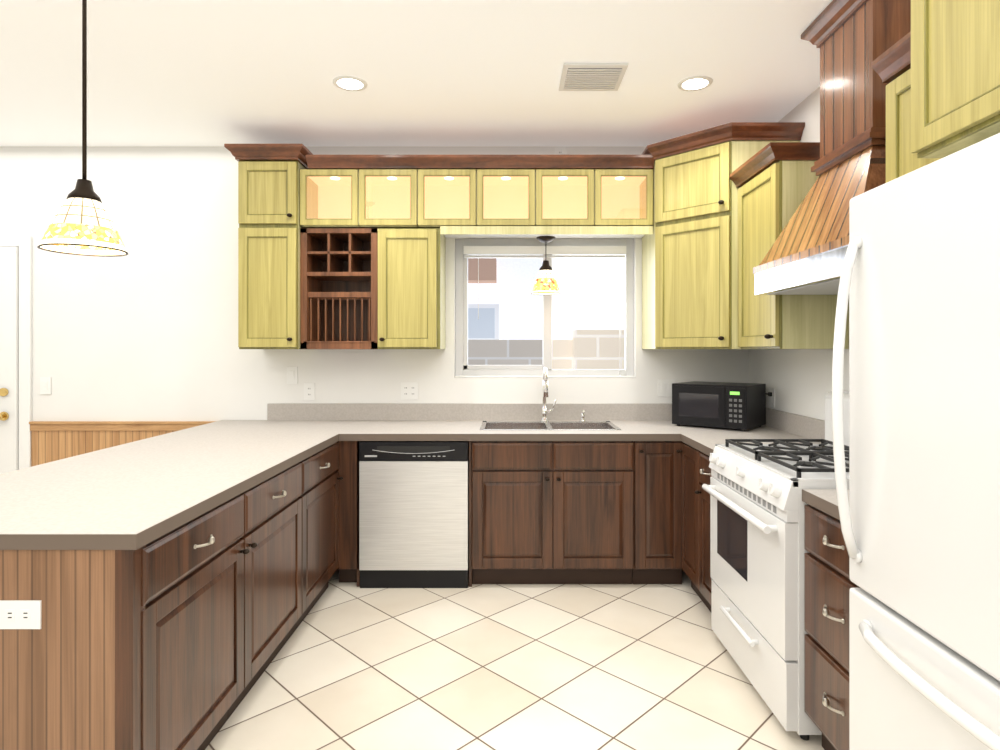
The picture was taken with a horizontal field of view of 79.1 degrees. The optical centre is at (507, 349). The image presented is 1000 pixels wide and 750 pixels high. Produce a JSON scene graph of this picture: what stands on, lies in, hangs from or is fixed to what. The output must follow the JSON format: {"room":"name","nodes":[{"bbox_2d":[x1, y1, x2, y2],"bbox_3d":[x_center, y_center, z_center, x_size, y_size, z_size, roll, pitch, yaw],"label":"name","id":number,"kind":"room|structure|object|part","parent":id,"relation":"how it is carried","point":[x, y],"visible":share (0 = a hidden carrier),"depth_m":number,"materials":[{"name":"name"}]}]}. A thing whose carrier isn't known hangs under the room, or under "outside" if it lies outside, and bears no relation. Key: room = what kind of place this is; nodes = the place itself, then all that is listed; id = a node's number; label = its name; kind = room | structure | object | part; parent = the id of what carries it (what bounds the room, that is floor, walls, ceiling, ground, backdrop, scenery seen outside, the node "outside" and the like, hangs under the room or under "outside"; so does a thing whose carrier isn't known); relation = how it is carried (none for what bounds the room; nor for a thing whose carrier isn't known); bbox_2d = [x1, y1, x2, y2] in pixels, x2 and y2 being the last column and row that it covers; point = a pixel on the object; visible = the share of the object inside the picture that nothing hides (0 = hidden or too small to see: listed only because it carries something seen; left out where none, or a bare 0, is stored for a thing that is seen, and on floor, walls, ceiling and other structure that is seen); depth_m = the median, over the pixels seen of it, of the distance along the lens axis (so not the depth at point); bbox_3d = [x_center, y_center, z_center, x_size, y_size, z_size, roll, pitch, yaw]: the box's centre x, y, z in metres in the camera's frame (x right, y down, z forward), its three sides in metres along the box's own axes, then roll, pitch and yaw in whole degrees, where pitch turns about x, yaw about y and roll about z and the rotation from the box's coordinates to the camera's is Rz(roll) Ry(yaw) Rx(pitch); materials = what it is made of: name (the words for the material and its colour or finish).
{"room":"kitchen","nodes":[
{"label":"kitchen","id":0,"kind":"room"},
{"bbox_2d":[0,146,748,420],"bbox_3d":[-1.490,-0.015,4.145,6.520,2.710,0.150,0,0,0],"label":"wall","id":1,"kind":"structure","parent":0,"point":[145,328],"depth_m":4.07,"materials":[{"name":"paint"}]},
{"bbox_2d":[0,236,31,473],"bbox_3d":[-3.695,0.287,4.006,0.990,2.105,0.123,0,0,0],"label":"entry door","id":2,"kind":"structure","parent":1,"relation":"in","point":[15,343],"depth_m":4.04,"materials":[{"name":"white"}]},
{"bbox_2d":[40,377,50,393],"bbox_3d":[-3.107,0.240,4.064,0.072,0.116,0.009,0,0,0],"label":"switch plate","id":3,"kind":"object","parent":1,"relation":"attached to","point":[45,385],"visible":1,"depth_m":4.06,"materials":[{"name":"white plastic"}]},
{"bbox_2d":[29,421,215,466],"bbox_3d":[-2.560,0.909,4.052,1.276,0.862,0.032,0,0,0],"label":"wainscoting","id":4,"kind":"structure","parent":1,"relation":"attached to","point":[51,441],"depth_m":4.06,"materials":[{"name":"brown wood"}]},
{"bbox_2d":[232,144,323,348],"bbox_3d":[-1.448,-0.622,3.879,0.403,1.235,0.378,0,0,0],"label":"upper cabinet","id":5,"kind":"object","parent":1,"relation":"attached to","point":[281,186],"depth_m":3.70,"materials":[{"name":"green paint"}]},
{"bbox_3d":[-1.470,-1.200,3.852,0.470,0.080,0.433,0,0,0],"label":"tall crown","id":6,"kind":"part","parent":5,"relation":"part of","materials":[{"name":"brown wood"}]},
{"bbox_2d":[287,367,297,383],"bbox_3d":[-1.450,0.170,4.064,0.072,0.116,0.009,0,0,0],"label":"switch plate","id":7,"kind":"object","parent":1,"relation":"attached to","point":[292,375],"visible":1,"depth_m":4.06,"materials":[{"name":"white plastic"}]},
{"bbox_2d":[304,383,314,399],"bbox_3d":[-1.335,0.280,4.064,0.072,0.116,0.007,0,0,0],"label":"electrical outlet plate","id":8,"kind":"object","parent":1,"relation":"attached to","point":[309,391],"visible":1,"depth_m":4.06,"materials":[{"name":"white plastic"}]},
{"bbox_2d":[368,216,447,348],"bbox_3d":[-0.634,-0.404,3.899,0.430,0.800,0.338,0,0,0],"label":"upper cabinet","id":9,"kind":"object","parent":1,"relation":"attached to","point":[407,254],"depth_m":3.74,"materials":[{"name":"green paint"}]},
{"bbox_3d":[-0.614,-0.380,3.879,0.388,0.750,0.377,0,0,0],"label":"door","id":10,"kind":"part","parent":9,"relation":"part of","materials":[{"name":"yellow wood"}]},
{"bbox_2d":[401,382,417,399],"bbox_3d":[-0.662,0.275,4.064,0.116,0.116,0.007,0,0,0],"label":"electrical outlet plate","id":11,"kind":"object","parent":1,"relation":"attached to","point":[409,390],"visible":1,"depth_m":4.06,"materials":[{"name":"white plastic"}]},
{"bbox_2d":[268,403,671,418],"bbox_3d":[0.004,0.416,4.058,3.228,0.110,0.020,0,0,0],"label":"backsplash","id":12,"kind":"structure","parent":1,"relation":"attached to","point":[275,411],"depth_m":4.05,"materials":[{"name":"beige stone"}]},
{"bbox_2d":[455,238,634,377],"bbox_3d":[0.248,-0.271,4.120,1.217,0.978,0.098,0,0,0],"label":"window unit","id":13,"kind":"structure","parent":1,"relation":"in","point":[486,248],"depth_m":4.12,"materials":[{"name":"grey plastic"}]},
{"bbox_2d":[555,147,566,154],"bbox_3d":[0.354,-1.281,4.053,0.081,0.164,0.030,0,0,0],"label":"electrical outlet plate","id":14,"kind":"object","parent":1,"relation":"attached to","point":[560,150],"visible":0.42,"depth_m":4.06,"materials":[{"name":"white plastic"}]},
{"bbox_2d":[658,379,674,396],"bbox_3d":[1.065,0.255,4.064,0.116,0.116,0.009,0,0,0],"label":"switch plate","id":15,"kind":"object","parent":1,"relation":"attached to","point":[664,387],"visible":0.83,"depth_m":4.06,"materials":[{"name":"white plastic"}]},
{"bbox_2d":[0,0,832,145],"bbox_3d":[-1.490,-1.420,0.935,6.520,0.100,6.570,0,0,0],"label":"ceiling","id":16,"kind":"structure","parent":0,"point":[223,72],"depth_m":2.96,"materials":[{"name":"white paint"}]},
{"bbox_2d":[37,0,127,256],"bbox_3d":[-1.300,-0.837,1.857,0.230,1.065,0.230,0,0,0],"label":"pendant light","id":17,"kind":"object","parent":16,"relation":"hanging from","point":[81,223],"visible":1,"depth_m":1.82,"materials":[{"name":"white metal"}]},
{"bbox_3d":[-1.300,-0.384,1.857,0.224,0.152,0.224,0,0,0],"label":"lamp shade","id":18,"kind":"part","parent":17,"relation":"part of","materials":[{"name":"white glass"}]},
{"bbox_2d":[332,75,367,90],"bbox_3d":[-0.810,-1.366,3.105,0.176,0.006,0.176,0,0,0],"label":"recessed light","id":19,"kind":"object","parent":16,"relation":"in","point":[349,83],"visible":1,"depth_m":3.10,"materials":[{"name":"white glass"}]},
{"bbox_2d":[558,63,628,90],"bbox_3d":[0.420,-1.361,3.030,0.310,0.017,0.290,0,0,0],"label":"ceiling vent","id":20,"kind":"object","parent":16,"relation":"in","point":[592,76],"visible":1,"depth_m":2.99,"materials":[{"name":"white metal"}]},
{"bbox_2d":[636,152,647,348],"bbox_3d":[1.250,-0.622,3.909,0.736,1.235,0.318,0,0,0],"label":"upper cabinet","id":21,"kind":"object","parent":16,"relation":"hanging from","point":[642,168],"depth_m":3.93,"materials":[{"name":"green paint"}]},
{"bbox_2d":[677,75,712,90],"bbox_3d":[0.960,-1.366,3.105,0.176,0.006,0.176,0,0,0],"label":"recessed light","id":22,"kind":"object","parent":16,"relation":"in","point":[695,83],"visible":1,"depth_m":3.10,"materials":[{"name":"white glass"}]},
{"bbox_2d":[648,122,804,348],"bbox_3d":[1.250,-0.622,3.522,0.736,1.235,0.456,0,0,0],"label":"upper cabinet","id":23,"kind":"object","parent":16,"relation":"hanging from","point":[694,178],"depth_m":3.47,"materials":[{"name":"green paint"}]},
{"bbox_3d":[-0.169,-1.155,3.877,2.128,0.070,0.383,0,0,0],"label":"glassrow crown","id":24,"kind":"part","parent":23,"relation":"part of","materials":[{"name":"brown wood"}]},
{"bbox_3d":[1.232,-1.200,3.682,0.773,0.080,0.773,0,0,0],"label":"corner crown","id":25,"kind":"part","parent":23,"relation":"part of","materials":[{"name":"brown wood"}]},
{"bbox_2d":[740,140,848,348],"bbox_3d":[1.444,-0.487,3.110,0.348,0.965,0.480,0,0,0],"label":"upper cabinet","id":26,"kind":"object","parent":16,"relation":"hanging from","point":[776,180],"depth_m":2.87,"materials":[{"name":"green paint"}]},
{"bbox_3d":[1.421,-0.935,3.087,0.393,0.070,0.525,0,0,0],"label":"crown","id":27,"kind":"part","parent":26,"relation":"part of","materials":[{"name":"brown wood"}]},
{"bbox_2d":[876,44,927,182],"bbox_3d":[1.444,-0.686,1.844,0.348,0.562,0.392,0,0,0],"label":"upper cabinet","id":28,"kind":"object","parent":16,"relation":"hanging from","point":[888,67],"depth_m":1.99,"materials":[{"name":"green paint"}]},
{"bbox_3d":[1.421,-0.935,1.844,0.393,0.070,0.392,0,0,0],"label":"narrow crown","id":29,"kind":"part","parent":28,"relation":"part of","materials":[{"name":"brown wood"}]},
{"bbox_2d":[900,0,999,163],"bbox_3d":[1.354,-0.943,1.236,0.528,0.845,0.813,0,0,0],"label":"upper cabinet","id":30,"kind":"object","parent":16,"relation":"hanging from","point":[950,54],"depth_m":1.51,"materials":[{"name":"green paint"}]},
{"bbox_2d":[205,569,823,749],"bbox_3d":[-1.490,1.390,0.935,6.520,0.100,6.570,0,0,0],"label":"floor","id":31,"kind":"structure","parent":0,"point":[352,666],"depth_m":2.48,"materials":[{"name":"tile"}]},
{"bbox_2d":[0,455,311,749],"bbox_3d":[-1.275,0.925,2.208,0.649,0.830,1.322,0,0,0],"label":"base cabinet","id":32,"kind":"object","parent":31,"relation":"on","point":[162,591],"depth_m":1.64,"materials":[{"name":"brown wood"}]},
{"bbox_2d":[0,419,363,542],"bbox_3d":[-1.435,0.491,2.806,0.970,0.040,2.523,0,0,0],"label":"countertop","id":33,"kind":"structure","parent":32,"relation":"on","point":[132,492],"depth_m":2.20,"materials":[{"name":"beige stone"}]},
{"bbox_2d":[312,439,343,607],"bbox_3d":[-1.253,0.925,3.082,0.604,0.830,0.675,0,0,0],"label":"base cabinet","id":34,"kind":"object","parent":31,"relation":"on","point":[327,463],"depth_m":3.21,"materials":[{"name":"brown wood"}]},
{"bbox_2d":[344,443,358,574],"bbox_3d":[-1.275,0.925,3.727,0.560,0.830,0.615,0,0,0],"label":"base cabinet","id":35,"kind":"object","parent":31,"relation":"on","point":[351,450],"depth_m":3.42,"materials":[{"name":"brown wood"}]},
{"bbox_2d":[359,441,468,587],"bbox_3d":[-0.530,0.929,3.692,0.608,0.822,0.607,0,0,0],"label":"dishwasher","id":36,"kind":"object","parent":31,"relation":"on","point":[413,514],"visible":0.96,"depth_m":3.39,"materials":[{"name":"stainless steel"},{"name":"plastic"}]},
{"bbox_2d":[464,439,619,586],"bbox_3d":[0.276,0.925,3.698,0.996,0.830,0.604,0,0,0],"label":"base cabinet","id":37,"kind":"object","parent":31,"relation":"on","point":[542,511],"depth_m":3.40,"materials":[{"name":"brown wood"}]},
{"bbox_2d":[340,419,791,442],"bbox_3d":[0.334,0.491,3.731,2.568,0.040,0.673,0,0,0],"label":"countertop","id":38,"kind":"structure","parent":37,"relation":"on","point":[371,429],"depth_m":3.45,"materials":[{"name":"beige stone"}]},
{"bbox_2d":[540,367,555,422],"bbox_3d":[0.264,0.288,3.883,0.108,0.358,0.195,0,0,0],"label":"faucet","id":39,"kind":"object","parent":38,"relation":"on","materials":[{"name":"silver metal"}]},
{"bbox_2d":[480,419,623,430],"bbox_3d":[0.250,0.564,3.760,0.832,0.194,0.442,0,0,0],"label":"sink","id":40,"kind":"object","parent":38,"relation":"in","point":[485,424],"depth_m":3.92,"materials":[{"name":"silver metal"}]},
{"bbox_2d":[672,381,765,430],"bbox_3d":[1.298,0.338,3.733,0.456,0.262,0.344,0,0,40],"label":"microwave","id":41,"kind":"object","parent":38,"relation":"on","point":[741,406],"visible":1,"depth_m":3.60,"materials":[{"name":"black"}]},
{"bbox_2d":[620,439,675,583],"bbox_3d":[0.822,0.925,3.679,0.347,0.830,0.642,0,0,0],"label":"base cabinet","id":42,"kind":"object","parent":31,"relation":"on","point":[647,466],"depth_m":3.40,"materials":[{"name":"brown wood"}]},
{"bbox_2d":[680,435,820,454],"bbox_3d":[1.294,0.491,3.107,0.648,0.040,0.576,0,0,0],"label":"countertop","id":43,"kind":"structure","parent":42,"relation":"on","point":[705,442],"depth_m":3.21,"materials":[{"name":"beige stone"}]},
{"bbox_2d":[676,439,699,597],"bbox_3d":[1.254,0.925,3.224,0.642,0.830,0.392,0,0,0],"label":"base cabinet","id":44,"kind":"object","parent":31,"relation":"on","point":[687,456],"depth_m":3.29,"materials":[{"name":"brown wood"}]},
{"bbox_2d":[700,451,712,611],"bbox_3d":[1.273,0.925,2.985,0.604,0.830,0.334,0,0,0],"label":"base cabinet","id":45,"kind":"object","parent":31,"relation":"on","point":[705,472],"depth_m":2.99,"materials":[{"name":"brown wood"}]},
{"bbox_2d":[702,391,848,739],"bbox_3d":[1.250,0.765,2.433,0.728,1.150,0.765,0,0,0],"label":"range","id":46,"kind":"object","parent":31,"relation":"on","point":[757,549],"visible":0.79,"depth_m":2.28,"materials":[{"name":"white metal"}]},
{"bbox_2d":[802,495,859,749],"bbox_3d":[1.286,0.925,1.846,0.579,0.830,0.400,0,0,0],"label":"base cabinet","id":47,"kind":"object","parent":31,"relation":"on","point":[827,583],"depth_m":1.89,"materials":[{"name":"brown wood"}]},
{"bbox_2d":[802,489,848,514],"bbox_3d":[1.307,0.491,1.845,0.623,0.040,0.401,0,0,0],"label":"countertop","id":48,"kind":"structure","parent":47,"relation":"on","point":[826,497],"depth_m":1.95,"materials":[{"name":"beige stone"}]},
{"bbox_2d":[832,133,999,749],"bbox_3d":[1.220,0.465,1.235,0.740,1.750,0.810,0,0,0],"label":"refrigerator","id":49,"kind":"object","parent":31,"relation":"on","point":[919,289],"visible":1,"depth_m":1.34,"materials":[{"name":"painted metal"},{"name":"plastic"}]},
{"bbox_2d":[531,236,560,294],"bbox_3d":[0.240,-0.534,3.830,0.196,0.357,0.196,0,0,0],"label":"light","id":50,"kind":"object","parent":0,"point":[545,282],"visible":1,"depth_m":3.78,"materials":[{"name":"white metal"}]},
{"bbox_3d":[0.240,-0.432,3.830,0.190,0.145,0.190,0,0,0],"label":"lamp shade","id":51,"kind":"part","parent":50,"relation":"part of","materials":[{"name":"white glass"}]},
{"bbox_2d":[749,87,848,419],"bbox_3d":[1.695,-0.015,0.860,0.150,2.710,6.420,0,0,0],"label":"wall","id":52,"kind":"structure","parent":0,"point":[799,381],"depth_m":3.33,"materials":[{"name":"paint"}]},
{"bbox_2d":[769,388,774,406],"bbox_3d":[1.615,0.290,3.700,0.006,0.116,0.072,0,0,0],"label":"electrical outlet plate","id":53,"kind":"object","parent":52,"relation":"attached to","point":[772,400],"visible":0.96,"depth_m":3.69,"materials":[{"name":"white plastic"}]},
{"bbox_2d":[764,408,824,442],"bbox_3d":[1.608,0.416,2.846,0.020,0.110,2.403,0,0,0],"label":"backsplash","id":54,"kind":"structure","parent":52,"relation":"attached to","point":[811,428],"depth_m":3.35,"materials":[{"name":"beige stone"}]},
{"bbox_2d":[753,0,910,294],"bbox_3d":[1.389,-0.812,2.455,0.458,1.108,0.820,0,0,0],"label":"range hood","id":55,"kind":"object","parent":52,"relation":"attached to","point":[852,40],"visible":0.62,"depth_m":2.33,"materials":[{"name":"wood"}]},
{"label":"outside","id":56,"kind":"structure","parent":0,"visible":0},
{"bbox_3d":[0.500,1.410,5.615,9.000,0.100,2.770,0,0,0],"label":"ground","id":57,"kind":"structure","parent":56,"visible":0},
{"bbox_2d":[468,330,624,368],"bbox_3d":[0.500,0.625,5.850,9.000,1.630,0.400,0,0,0],"label":"block wall","id":58,"kind":"structure","parent":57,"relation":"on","point":[593,349],"depth_m":5.85,"materials":[{"name":"grey brick"}]},
{"bbox_2d":[468,258,624,339],"bbox_3d":[0.500,-1.110,6.800,9.000,5.100,0.400,0,0,0],"label":"building","id":59,"kind":"structure","parent":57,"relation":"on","point":[591,296],"depth_m":6.90,"materials":[{"name":"beige"}]}
]}

